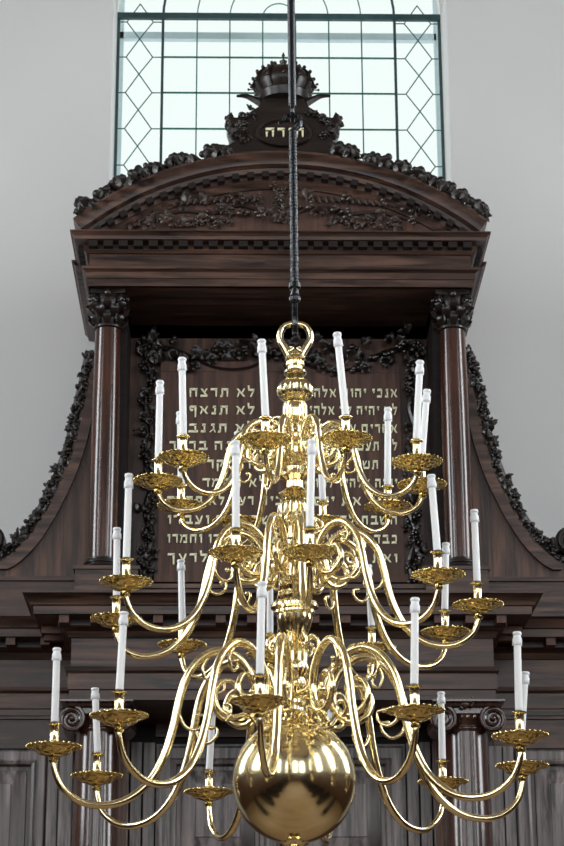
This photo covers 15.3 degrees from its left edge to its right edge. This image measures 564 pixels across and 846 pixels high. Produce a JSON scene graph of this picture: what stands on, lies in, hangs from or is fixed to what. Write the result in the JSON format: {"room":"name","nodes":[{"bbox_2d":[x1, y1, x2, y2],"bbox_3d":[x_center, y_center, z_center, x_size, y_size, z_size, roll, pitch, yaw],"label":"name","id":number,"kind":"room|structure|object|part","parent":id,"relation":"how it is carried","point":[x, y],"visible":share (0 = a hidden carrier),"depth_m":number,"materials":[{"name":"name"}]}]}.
{"room":"house of worship","nodes":[
{"label":"house of worship","id":0,"kind":"room"},
{"bbox_2d":[0,0,563,542],"bbox_3d":[-0.044,0.277,14.862,12.400,12.600,0.600,0,-20,-1],"label":"wall","id":1,"kind":"structure","parent":0,"point":[506,57],"depth_m":15.20,"materials":[{"name":"grey paint"}]},
{"bbox_2d":[108,0,116,182],"bbox_3d":[-1.263,-2.185,15.565,0.010,2.109,0.321,0,-20,-1],"label":"trim","id":2,"kind":"structure","parent":1,"relation":"attached to","point":[110,173],"depth_m":15.60,"materials":[{"name":"white paint"}]},
{"bbox_2d":[112,0,446,181],"bbox_3d":[-0.021,-3.500,16.514,2.550,5.211,0.530,0,-20,-1],"label":"window","id":3,"kind":"structure","parent":1,"relation":"in","point":[435,38],"depth_m":16.10,"materials":[{"name":"clear glass"}]},
{"bbox_2d":[441,0,452,181],"bbox_3d":[1.235,-2.178,15.615,0.010,2.109,0.321,0,-20,-1],"label":"trim","id":4,"kind":"structure","parent":1,"relation":"attached to","point":[444,11],"depth_m":15.68,"materials":[{"name":"white paint"}]},
{"bbox_3d":[0.148,-9.494,6.443,13.600,0.200,23.000,0,-20,-1],"label":"ceiling","id":5,"kind":"structure","parent":0,"visible":0},
{"bbox_2d":[287,0,295,122],"bbox_3d":[-0.022,-4.620,8.533,0.200,7.593,0.200,0,-20,-1],"label":"hanging rod","id":6,"kind":"object","parent":5,"relation":"hanging from","point":[290,3],"visible":1,"depth_m":7.34,"materials":[{"name":"metal"}]},
{"bbox_2d":[278,112,302,335],"bbox_3d":[0.031,-0.684,7.139,0.069,0.834,0.066,17,-26,-40],"label":"rod","id":7,"kind":"object","parent":6,"relation":"hanging from","point":[294,285],"visible":1,"depth_m":7.13,"materials":[{"name":"metal"}]},
{"bbox_2d":[26,321,548,845],"bbox_3d":[0.032,0.556,6.701,1.623,1.890,1.619,0,-20,-1],"label":"brass chandelier","id":8,"kind":"object","parent":7,"relation":"hanging from","point":[294,779],"visible":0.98,"depth_m":6.55,"materials":[{"name":"gold metal"}]},
{"bbox_2d":[47,722,61,740],"bbox_3d":[-0.690,0.954,6.363,0.045,0.092,0.045,0,-20,-1],"label":"socket","id":9,"kind":"object","parent":8,"relation":"attached to","point":[54,726],"depth_m":6.36,"materials":[{"name":"gold metal"}]},
{"bbox_2d":[51,647,61,721],"bbox_3d":[-0.691,0.799,6.418,0.030,0.230,0.030,-11,-22,27],"label":"candle","id":10,"kind":"object","parent":8,"relation":"on","point":[56,656],"visible":1,"depth_m":6.41,"materials":[{"name":"white wax"}]},
{"bbox_2d":[91,687,100,752],"bbox_3d":[-0.611,0.975,6.893,0.039,0.216,0.031,0,-20,-1],"label":"candle","id":11,"kind":"object","parent":8,"relation":"on","point":[95,696],"visible":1,"depth_m":6.88,"materials":[{"name":"white wax"}]},
{"bbox_2d":[91,752,103,770],"bbox_3d":[-0.602,1.122,6.841,0.045,0.092,0.045,0,-20,-1],"label":"socket","id":12,"kind":"object","parent":8,"relation":"attached to","point":[97,757],"depth_m":6.84,"materials":[{"name":"gold metal"}]},
{"bbox_2d":[110,595,122,611],"bbox_3d":[-0.532,0.601,6.736,0.043,0.092,0.043,0,-20,-1],"label":"socket","id":13,"kind":"object","parent":8,"relation":"attached to","point":[116,599],"depth_m":6.73,"materials":[{"name":"gold metal"}]},
{"bbox_2d":[112,527,121,595],"bbox_3d":[-0.535,0.448,6.791,0.030,0.228,0.030,-10,-22,26],"label":"candle","id":14,"kind":"object","parent":8,"relation":"on","point":[116,536],"visible":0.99,"depth_m":6.79,"materials":[{"name":"white wax"}]},
{"bbox_2d":[112,689,126,709],"bbox_3d":[-0.469,0.816,6.047,0.045,0.092,0.045,0,-20,-1],"label":"socket","id":15,"kind":"object","parent":8,"relation":"attached to","point":[119,694],"depth_m":6.04,"materials":[{"name":"gold metal"}]},
{"bbox_2d":[116,611,128,689],"bbox_3d":[-0.464,0.661,6.102,0.034,0.232,0.031,0,-20,-1],"label":"candle","id":16,"kind":"object","parent":8,"relation":"on","point":[123,619],"visible":1,"depth_m":6.09,"materials":[{"name":"white wax"}]},
{"bbox_2d":[119,557,133,574],"bbox_3d":[-0.478,0.460,6.441,0.043,0.092,0.043,0,-20,-1],"label":"socket","id":17,"kind":"object","parent":8,"relation":"attached to","point":[126,561],"depth_m":6.44,"materials":[{"name":"gold metal"}]},
{"bbox_2d":[123,473,133,557],"bbox_3d":[-0.477,0.286,6.503,0.030,0.272,0.030,-9,-21,24],"label":"candle","id":18,"kind":"object","parent":8,"relation":"on","point":[128,483],"visible":1,"depth_m":6.50,"materials":[{"name":"white wax"}]},
{"bbox_2d":[152,458,161,472],"bbox_3d":[-0.403,0.162,6.824,0.043,0.091,0.043,0,-20,-1],"label":"socket","id":19,"kind":"object","parent":8,"relation":"attached to","point":[157,464],"depth_m":6.82,"materials":[{"name":"gold metal"}]},
{"bbox_2d":[155,380,163,457],"bbox_3d":[-0.403,-0.012,6.885,0.030,0.271,0.030,-9,-21,24],"label":"candle","id":20,"kind":"object","parent":8,"relation":"on","point":[159,390],"visible":0.97,"depth_m":6.88,"materials":[{"name":"white wax"}]},
{"bbox_3d":[-0.346,0.935,6.463,0.727,0.520,0.026,5,-20,-14],"label":"arm","id":21,"kind":"part","parent":8,"relation":"part of","materials":[{"name":"gold metal"}]},
{"bbox_3d":[-0.300,1.024,6.715,0.694,0.520,0.026,-10,-22,25],"label":"arm","id":22,"kind":"part","parent":8,"relation":"part of","materials":[{"name":"gold metal"}]},
{"bbox_2d":[176,411,184,483],"bbox_3d":[-0.345,0.084,7.116,0.032,0.260,0.030,-10,-22,24],"label":"candle","id":23,"kind":"object","parent":8,"relation":"on","point":[177,412],"visible":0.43,"depth_m":7.12,"materials":[{"name":"white wax"}]},
{"bbox_2d":[175,484,186,498],"bbox_3d":[-0.339,0.252,7.056,0.043,0.091,0.043,0,-20,-1],"label":"socket","id":24,"kind":"object","parent":8,"relation":"attached to","point":[180,488],"depth_m":7.05,"materials":[{"name":"gold metal"}]},
{"bbox_2d":[176,623,185,637],"bbox_3d":[-0.335,0.717,7.040,0.043,0.092,0.043,0,-20,-1],"label":"socket","id":25,"kind":"object","parent":8,"relation":"attached to","point":[180,632],"depth_m":7.03,"materials":[{"name":"gold metal"}]},
{"bbox_2d":[177,559,185,621],"bbox_3d":[-0.340,0.567,7.092,0.032,0.220,0.030,-10,-22,25],"label":"candle","id":26,"kind":"object","parent":8,"relation":"on","point":[181,568],"visible":0.91,"depth_m":7.09,"materials":[{"name":"white wax"}]},
{"bbox_2d":[177,357,186,433],"bbox_3d":[-0.316,-0.086,6.652,0.032,0.261,0.030,-10,-22,25],"label":"candle","id":27,"kind":"object","parent":8,"relation":"on","point":[182,367],"visible":1,"depth_m":6.64,"materials":[{"name":"white wax"}]},
{"bbox_2d":[176,434,189,448],"bbox_3d":[-0.310,0.083,6.593,0.043,0.091,0.043,0,-20,-1],"label":"socket","id":28,"kind":"object","parent":8,"relation":"attached to","point":[182,438],"depth_m":6.59,"materials":[{"name":"gold metal"}]},
{"bbox_3d":[-0.263,0.549,6.731,0.557,0.423,0.024,-2,-20,4],"label":"arm","id":29,"kind":"part","parent":8,"relation":"part of","materials":[{"name":"gold metal"}]},
{"bbox_3d":[-0.230,0.865,6.295,0.026,0.504,0.710,-18,-26,41],"label":"arm","id":30,"kind":"part","parent":8,"relation":"part of","materials":[{"name":"gold metal"}]},
{"bbox_3d":[-0.234,0.479,6.573,0.570,0.398,0.024,10,-22,-26],"label":"arm","id":31,"kind":"part","parent":8,"relation":"part of","materials":[{"name":"gold metal"}]},
{"bbox_2d":[203,769,215,786],"bbox_3d":[-0.248,1.229,7.152,0.045,0.092,0.045,0,-20,-1],"label":"socket","id":32,"kind":"object","parent":8,"relation":"attached to","point":[208,773],"depth_m":7.15,"materials":[{"name":"gold metal"}]},
{"bbox_2d":[206,712,215,769],"bbox_3d":[-0.242,1.077,7.206,0.037,0.225,0.031,0,-20,-1],"label":"candle","id":33,"kind":"object","parent":8,"relation":"on","point":[210,748],"visible":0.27,"depth_m":7.18,"materials":[{"name":"white wax"}]},
{"bbox_3d":[-0.194,0.152,6.835,0.432,0.297,0.021,0,-20,-2],"label":"arm","id":34,"kind":"part","parent":8,"relation":"part of","materials":[{"name":"gold metal"}]},
{"bbox_3d":[-0.160,0.199,6.959,0.434,0.302,0.021,-12,-23,29],"label":"arm","id":35,"kind":"part","parent":8,"relation":"part of","materials":[{"name":"gold metal"}]},
{"bbox_3d":[-0.159,0.609,6.892,0.514,0.429,0.024,-19,-26,42],"label":"arm","id":36,"kind":"part","parent":8,"relation":"part of","materials":[{"name":"gold metal"}]},
{"bbox_3d":[-0.145,0.111,6.713,0.426,0.299,0.021,14,-24,-34],"label":"arm","id":37,"kind":"part","parent":8,"relation":"part of","materials":[{"name":"gold metal"}]},
{"bbox_2d":[231,440,240,527],"bbox_3d":[-0.138,0.182,6.264,0.030,0.274,0.030,-10,-22,26],"label":"candle","id":38,"kind":"object","parent":8,"relation":"on","point":[235,449],"visible":1,"depth_m":6.25,"materials":[{"name":"white wax"}]},
{"bbox_2d":[229,527,242,544],"bbox_3d":[-0.136,0.357,6.202,0.043,0.092,0.043,0,-20,-1],"label":"socket","id":39,"kind":"object","parent":8,"relation":"attached to","point":[236,532],"depth_m":6.20,"materials":[{"name":"gold metal"}]},
{"bbox_3d":[-0.113,1.080,6.879,0.026,0.518,0.688,8,-21,-22],"label":"arm","id":40,"kind":"part","parent":8,"relation":"part of","materials":[{"name":"gold metal"}]},
{"bbox_2d":[252,674,267,693],"bbox_3d":[-0.061,0.748,5.860,0.045,0.092,0.045,0,-20,-1],"label":"socket","id":41,"kind":"object","parent":8,"relation":"attached to","point":[259,678],"depth_m":5.86,"materials":[{"name":"gold metal"}]},
{"bbox_2d":[256,581,266,673],"bbox_3d":[-0.058,0.576,5.921,0.031,0.267,0.030,-7,-21,19],"label":"candle","id":42,"kind":"object","parent":8,"relation":"on","point":[261,594],"visible":1,"depth_m":5.91,"materials":[{"name":"white wax"}]},
{"bbox_2d":[257,339,268,415],"bbox_3d":[-0.059,-0.140,6.519,0.037,0.256,0.031,0,-20,-1],"label":"candle","id":43,"kind":"object","parent":8,"relation":"on","point":[261,349],"visible":1,"depth_m":6.51,"materials":[{"name":"white wax"}]},
{"bbox_3d":[-0.053,0.427,6.445,0.024,0.387,0.549,-6,-20,17],"label":"arm","id":44,"kind":"part","parent":8,"relation":"part of","materials":[{"name":"gold metal"}]},
{"bbox_3d":[-0.064,0.230,7.038,0.021,0.309,0.429,9,-22,-25],"label":"arm","id":45,"kind":"part","parent":8,"relation":"part of","materials":[{"name":"gold metal"}]},
{"bbox_2d":[259,416,271,430],"bbox_3d":[-0.051,0.025,6.461,0.043,0.091,0.043,0,-20,-1],"label":"socket","id":46,"kind":"object","parent":8,"relation":"attached to","point":[265,420],"depth_m":6.46,"materials":[{"name":"gold metal"}]},
{"bbox_2d":[267,572,272,632],"bbox_3d":[-0.041,0.617,7.271,0.030,0.226,0.030,-16,-25,38],"label":"candle","id":47,"kind":"object","parent":8,"relation":"on","point":[270,592],"visible":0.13,"depth_m":7.25,"materials":[{"name":"white wax"}]},
{"bbox_2d":[265,633,275,645],"bbox_3d":[-0.041,0.770,7.217,0.043,0.092,0.043,0,-20,-1],"label":"socket","id":48,"kind":"object","parent":8,"relation":"attached to","point":[267,635],"depth_m":7.21,"materials":[{"name":"gold metal"}]},
{"bbox_3d":[-0.015,0.829,6.196,0.026,0.504,0.711,-3,-20,7],"label":"arm","id":49,"kind":"part","parent":8,"relation":"part of","materials":[{"name":"gold metal"}]},
{"bbox_3d":[-0.003,0.638,6.985,0.024,0.423,0.547,3,-20,-8],"label":"arm","id":50,"kind":"part","parent":8,"relation":"part of","materials":[{"name":"gold metal"}]},
{"bbox_3d":[-0.007,0.081,6.642,0.021,0.293,0.403,-5,-20,12],"label":"arm","id":51,"kind":"part","parent":8,"relation":"part of","materials":[{"name":"gold metal"}]},
{"bbox_3d":[0.062,0.424,6.432,0.024,0.391,0.547,1,-20,-4],"label":"arm","id":52,"kind":"part","parent":8,"relation":"part of","materials":[{"name":"gold metal"}]},
{"bbox_2d":[303,526,316,543],"bbox_3d":[0.082,0.352,6.177,0.043,0.092,0.043,0,-20,-1],"label":"socket","id":53,"kind":"object","parent":8,"relation":"attached to","point":[309,530],"depth_m":6.17,"materials":[{"name":"gold metal"}]},
{"bbox_2d":[306,439,316,526],"bbox_3d":[0.087,0.178,6.239,0.034,0.273,0.031,0,-20,-1],"label":"candle","id":54,"kind":"object","parent":8,"relation":"on","point":[311,449],"visible":1,"depth_m":6.23,"materials":[{"name":"white wax"}]},
{"bbox_3d":[0.094,0.231,7.043,0.021,0.307,0.404,-5,-20,13],"label":"arm","id":55,"kind":"part","parent":8,"relation":"part of","materials":[{"name":"gold metal"}]},
{"bbox_3d":[0.107,1.094,6.919,0.026,0.520,0.716,-4,-20,9],"label":"arm","id":56,"kind":"part","parent":8,"relation":"part of","materials":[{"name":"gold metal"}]},
{"bbox_2d":[318,466,325,499],"bbox_3d":[0.135,0.157,7.270,0.032,0.233,0.030,-10,-22,25],"label":"candle","id":57,"kind":"object","parent":8,"relation":"on","point":[322,488],"visible":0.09,"depth_m":7.24,"materials":[{"name":"white wax"}]},
{"bbox_2d":[317,500,328,514],"bbox_3d":[0.141,0.313,7.215,0.043,0.091,0.043,0,-20,-1],"label":"socket","id":58,"kind":"object","parent":8,"relation":"attached to","point":[322,503],"depth_m":7.21,"materials":[{"name":"gold metal"}]},
{"bbox_3d":[0.124,0.081,6.648,0.021,0.289,0.412,7,-21,-20],"label":"arm","id":59,"kind":"part","parent":8,"relation":"part of","materials":[{"name":"gold metal"}]},
{"bbox_2d":[327,709,334,722],"bbox_3d":[0.171,1.104,7.280,0.030,0.224,0.031,0,-20,-1],"label":"candle","id":60,"kind":"object","parent":8,"relation":"on","point":[329,712],"visible":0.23,"depth_m":7.30,"materials":[{"name":"white wax"}]},
{"bbox_3d":[0.182,0.626,6.973,0.024,0.411,0.575,-10,-22,25],"label":"arm","id":61,"kind":"part","parent":8,"relation":"part of","materials":[{"name":"gold metal"}]},
{"bbox_2d":[333,332,348,414],"bbox_3d":[0.183,-0.153,6.533,0.048,0.277,0.031,0,-20,-1],"label":"candle","id":62,"kind":"object","parent":8,"relation":"on","point":[337,342],"visible":1,"depth_m":6.53,"materials":[{"name":"white wax"}]},
{"bbox_2d":[339,415,352,429],"bbox_3d":[0.197,0.023,6.472,0.043,0.091,0.043,0,-20,-1],"label":"socket","id":63,"kind":"object","parent":8,"relation":"attached to","point":[345,419],"depth_m":6.47,"materials":[{"name":"gold metal"}]},
{"bbox_3d":[0.209,0.202,6.972,0.397,0.301,0.021,15,-25,-37],"label":"arm","id":64,"kind":"part","parent":8,"relation":"part of","materials":[{"name":"gold metal"}]},
{"bbox_3d":[0.216,0.847,6.234,0.026,0.513,0.708,10,-22,-26],"label":"arm","id":65,"kind":"part","parent":8,"relation":"part of","materials":[{"name":"gold metal"}]},
{"bbox_3d":[0.245,0.116,6.725,0.436,0.305,0.021,-12,-23,29],"label":"arm","id":66,"kind":"part","parent":8,"relation":"part of","materials":[{"name":"gold metal"}]},
{"bbox_3d":[0.262,0.159,6.850,0.404,0.302,0.021,0,-20,-2],"label":"arm","id":67,"kind":"part","parent":8,"relation":"part of","materials":[{"name":"gold metal"}]},
{"bbox_2d":[366,564,374,625],"bbox_3d":[0.302,0.594,7.247,0.034,0.219,0.031,0,-20,-1],"label":"candle","id":68,"kind":"object","parent":8,"relation":"on","point":[371,622],"visible":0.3,"depth_m":7.22,"materials":[{"name":"white wax"}]},
{"bbox_2d":[365,626,376,641],"bbox_3d":[0.308,0.743,7.195,0.043,0.092,0.043,0,-20,-1],"label":"socket","id":69,"kind":"object","parent":8,"relation":"attached to","point":[371,629],"depth_m":7.19,"materials":[{"name":"gold metal"}]},
{"bbox_3d":[0.303,1.054,6.821,0.026,0.511,0.706,-18,-26,40],"label":"arm","id":70,"kind":"part","parent":8,"relation":"part of","materials":[{"name":"gold metal"}]},
{"bbox_3d":[0.269,0.464,6.529,0.548,0.402,0.024,-16,-25,37],"label":"arm","id":71,"kind":"part","parent":8,"relation":"part of","materials":[{"name":"gold metal"}]},
{"bbox_3d":[0.306,0.587,6.864,0.574,0.410,0.024,11,-23,-30],"label":"arm","id":72,"kind":"part","parent":8,"relation":"part of","materials":[{"name":"gold metal"}]},
{"bbox_2d":[383,407,391,484],"bbox_3d":[0.361,0.079,7.145,0.033,0.280,0.031,0,-20,-1],"label":"candle","id":73,"kind":"object","parent":8,"relation":"on","point":[387,410],"visible":1,"depth_m":7.13,"materials":[{"name":"white wax"}]},
{"bbox_2d":[381,485,393,499],"bbox_3d":[0.357,0.256,7.082,0.043,0.091,0.043,0,-20,-1],"label":"socket","id":74,"kind":"object","parent":8,"relation":"attached to","point":[387,488],"depth_m":7.08,"materials":[{"name":"gold metal"}]},
{"bbox_3d":[0.348,0.525,6.696,0.565,0.407,0.024,-1,-20,3],"label":"arm","id":75,"kind":"part","parent":8,"relation":"part of","materials":[{"name":"gold metal"}]},
{"bbox_3d":[0.391,0.907,6.397,0.717,0.519,0.026,-9,-21,24],"label":"arm","id":76,"kind":"part","parent":8,"relation":"part of","materials":[{"name":"gold metal"}]},
{"bbox_2d":[407,684,421,703],"bbox_3d":[0.375,0.786,5.931,0.045,0.092,0.045,0,-20,-1],"label":"socket","id":77,"kind":"object","parent":8,"relation":"attached to","point":[414,688],"depth_m":5.93,"materials":[{"name":"gold metal"}]},
{"bbox_2d":[410,597,419,683],"bbox_3d":[0.379,0.621,5.991,0.034,0.253,0.031,0,-20,-1],"label":"candle","id":78,"kind":"object","parent":8,"relation":"on","point":[414,606],"visible":1,"depth_m":5.98,"materials":[{"name":"white wax"}]},
{"bbox_3d":[0.419,0.990,6.620,0.710,0.525,0.026,3,-20,-10],"label":"arm","id":79,"kind":"part","parent":8,"relation":"part of","materials":[{"name":"gold metal"}]},
{"bbox_2d":[410,438,422,452],"bbox_3d":[0.425,0.096,6.616,0.043,0.091,0.043,0,-20,-1],"label":"socket","id":80,"kind":"object","parent":8,"relation":"attached to","point":[416,442],"depth_m":6.61,"materials":[{"name":"gold metal"}]},
{"bbox_2d":[413,360,423,438],"bbox_3d":[0.434,-0.074,6.677,0.044,0.266,0.031,0,-20,-1],"label":"candle","id":81,"kind":"object","parent":8,"relation":"on","point":[419,369],"visible":1,"depth_m":6.67,"materials":[{"name":"white wax"}]},
{"bbox_2d":[420,389,430,452],"bbox_3d":[0.469,0.010,6.911,0.050,0.256,0.031,0,-20,-1],"label":"candle","id":82,"kind":"object","parent":8,"relation":"on","point":[426,398],"visible":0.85,"depth_m":6.91,"materials":[{"name":"white wax"}]},
{"bbox_2d":[427,474,440,550],"bbox_3d":[0.464,0.273,6.414,0.038,0.243,0.031,0,-20,-1],"label":"candle","id":83,"kind":"object","parent":8,"relation":"on","point":[431,482],"visible":1,"depth_m":6.41,"materials":[{"name":"white wax"}]},
{"bbox_2d":[430,550,443,566],"bbox_3d":[0.471,0.433,6.358,0.043,0.092,0.043,0,-20,-1],"label":"socket","id":84,"kind":"object","parent":8,"relation":"attached to","point":[437,554],"depth_m":6.36,"materials":[{"name":"gold metal"}]},
{"bbox_2d":[437,691,445,758],"bbox_3d":[0.540,1.022,7.098,0.030,0.230,0.031,0,-20,-1],"label":"candle","id":85,"kind":"object","parent":8,"relation":"on","point":[441,700],"visible":0.98,"depth_m":7.09,"materials":[{"name":"white wax"}]},
{"bbox_2d":[436,759,448,776],"bbox_3d":[0.539,1.176,7.043,0.045,0.092,0.045,0,-20,-1],"label":"socket","id":86,"kind":"object","parent":8,"relation":"attached to","point":[442,763],"depth_m":7.04,"materials":[{"name":"gold metal"}]},
{"bbox_2d":[438,609,450,625],"bbox_3d":[0.543,0.668,6.991,0.043,0.092,0.043,0,-20,-1],"label":"socket","id":87,"kind":"object","parent":8,"relation":"attached to","point":[444,612],"depth_m":6.99,"materials":[{"name":"gold metal"}]},
{"bbox_2d":[441,542,449,609],"bbox_3d":[0.549,0.513,7.046,0.036,0.233,0.031,0,-20,-1],"label":"candle","id":88,"kind":"object","parent":8,"relation":"on","point":[445,545],"visible":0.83,"depth_m":7.05,"materials":[{"name":"white wax"}]},
{"bbox_2d":[470,509,480,581],"bbox_3d":[0.620,0.392,6.729,0.030,0.240,0.030,-10,-22,27],"label":"candle","id":89,"kind":"object","parent":8,"relation":"on","point":[474,518],"visible":1,"depth_m":6.72,"materials":[{"name":"white wax"}]},
{"bbox_2d":[470,581,483,597],"bbox_3d":[0.622,0.551,6.673,0.043,0.092,0.043,0,-20,-1],"label":"socket","id":90,"kind":"object","parent":8,"relation":"attached to","point":[477,585],"depth_m":6.67,"materials":[{"name":"gold metal"}]},
{"bbox_2d":[512,631,522,710],"bbox_3d":[0.708,0.743,6.295,0.031,0.241,0.030,-7,-21,19],"label":"candle","id":91,"kind":"object","parent":8,"relation":"on","point":[517,640],"visible":1,"depth_m":6.29,"materials":[{"name":"white wax"}]},
{"bbox_2d":[511,710,525,729],"bbox_3d":[0.706,0.902,6.238,0.045,0.092,0.045,0,-20,-1],"label":"socket","id":92,"kind":"object","parent":8,"relation":"attached to","point":[518,714],"depth_m":6.23,"materials":[{"name":"gold metal"}]},
{"bbox_2d":[517,746,526,760],"bbox_3d":[0.760,1.060,6.659,0.045,0.092,0.045,0,-20,-1],"label":"socket","id":93,"kind":"object","parent":8,"relation":"attached to","point":[524,758],"depth_m":6.65,"materials":[{"name":"gold metal"}]},
{"bbox_2d":[522,671,529,728],"bbox_3d":[0.772,0.907,6.714,0.049,0.229,0.031,0,-20,-1],"label":"candle","id":94,"kind":"object","parent":8,"relation":"on","point":[525,674],"visible":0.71,"depth_m":6.72,"materials":[{"name":"white wax"}]},
{"bbox_3d":[0.200,2.571,2.171,13.600,0.200,23.000,0,-20,-1],"label":"floor","id":95,"kind":"structure","parent":0,"visible":0},
{"bbox_2d":[0,52,563,845],"bbox_3d":[-0.010,1.753,12.929,5.800,8.526,2.040,0,-20,-1],"label":"torah ark","id":96,"kind":"object","parent":95,"relation":"on","point":[187,256],"visible":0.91,"depth_m":13.15,"materials":[{"name":"brown wood"}]},
{"bbox_3d":[-1.882,2.670,12.351,0.950,1.500,0.060,0,-20,-1],"label":"fielded panel","id":97,"kind":"part","parent":96,"relation":"part of","materials":[{"name":"grey wood"}]},
{"bbox_3d":[-2.098,1.818,12.664,1.614,0.294,0.055,0,-20,-1],"label":"head rail","id":98,"kind":"part","parent":96,"relation":"part of","materials":[{"name":"brown wood"}]},
{"bbox_3d":[-0.380,3.665,12.178,0.748,3.623,0.035,0,-20,-1],"label":"door","id":99,"kind":"part","parent":96,"relation":"part of","materials":[{"name":"grey wood"}]},
{"bbox_3d":[-0.385,2.326,12.599,0.728,0.780,0.060,0,-20,-1],"label":"door panel","id":100,"kind":"part","parent":96,"relation":"part of","materials":[{"name":"grey wood"}]},
{"bbox_3d":[-0.018,-0.638,13.670,2.120,0.090,0.440,0,-20,-1],"label":"niche moulding","id":101,"kind":"part","parent":96,"relation":"part of","materials":[{"name":"brown wood"}]},
{"bbox_3d":[-0.024,-0.646,13.966,2.500,0.122,1.685,0,-20,-1],"label":"architrave","id":102,"kind":"part","parent":96,"relation":"part of","materials":[{"name":"brown wood"}]},
{"bbox_3d":[-0.011,-1.355,13.390,2.207,0.402,0.065,0,-20,-1],"label":"arch moulding","id":103,"kind":"part","parent":96,"relation":"part of","materials":[{"name":"brown wood"}]},
{"bbox_3d":[-0.013,-1.058,13.453,2.646,0.117,0.588,0,-20,-1],"label":"cornice","id":104,"kind":"part","parent":96,"relation":"part of","materials":[{"name":"brown wood"}]},
{"bbox_3d":[-0.025,-1.156,14.102,2.610,0.601,1.770,0,-20,-1],"label":"arched cornice","id":105,"kind":"part","parent":96,"relation":"part of","materials":[{"name":"brown wood"}]},
{"bbox_3d":[-0.009,0.305,13.444,1.593,1.486,0.055,0,-20,-1],"label":"tablet moulding","id":106,"kind":"part","parent":96,"relation":"part of","materials":[{"name":"brown wood"}]},
{"bbox_3d":[0.000,1.607,12.469,5.800,0.191,0.605,0,-20,-1],"label":"architrave","id":107,"kind":"part","parent":96,"relation":"part of","materials":[{"name":"brown wood"}]},
{"bbox_3d":[0.000,1.208,12.485,5.800,0.220,0.840,0,-20,-1],"label":"great cornice","id":108,"kind":"part","parent":96,"relation":"part of","materials":[{"name":"brown wood"}]},
{"bbox_3d":[0.010,-2.254,13.758,0.464,0.417,0.465,-18,-26,41],"label":"crown","id":109,"kind":"part","parent":96,"relation":"part of","materials":[{"name":"brown wood"}]},
{"bbox_3d":[0.375,2.328,12.614,0.728,0.780,0.060,0,-20,-1],"label":"door panel","id":110,"kind":"part","parent":96,"relation":"part of","materials":[{"name":"grey wood"}]},
{"bbox_3d":[0.380,3.667,12.193,0.748,3.623,0.035,0,-20,-1],"label":"door","id":111,"kind":"part","parent":96,"relation":"part of","materials":[{"name":"grey wood"}]},
{"bbox_3d":[2.087,1.829,12.746,1.614,0.294,0.055,0,-20,-1],"label":"head rail","id":112,"kind":"part","parent":96,"relation":"part of","materials":[{"name":"brown wood"}]},
{"bbox_3d":[1.879,2.680,12.425,0.950,1.500,0.060,0,-20,-1],"label":"fielded panel","id":113,"kind":"part","parent":96,"relation":"part of","materials":[{"name":"grey wood"}]}
]}

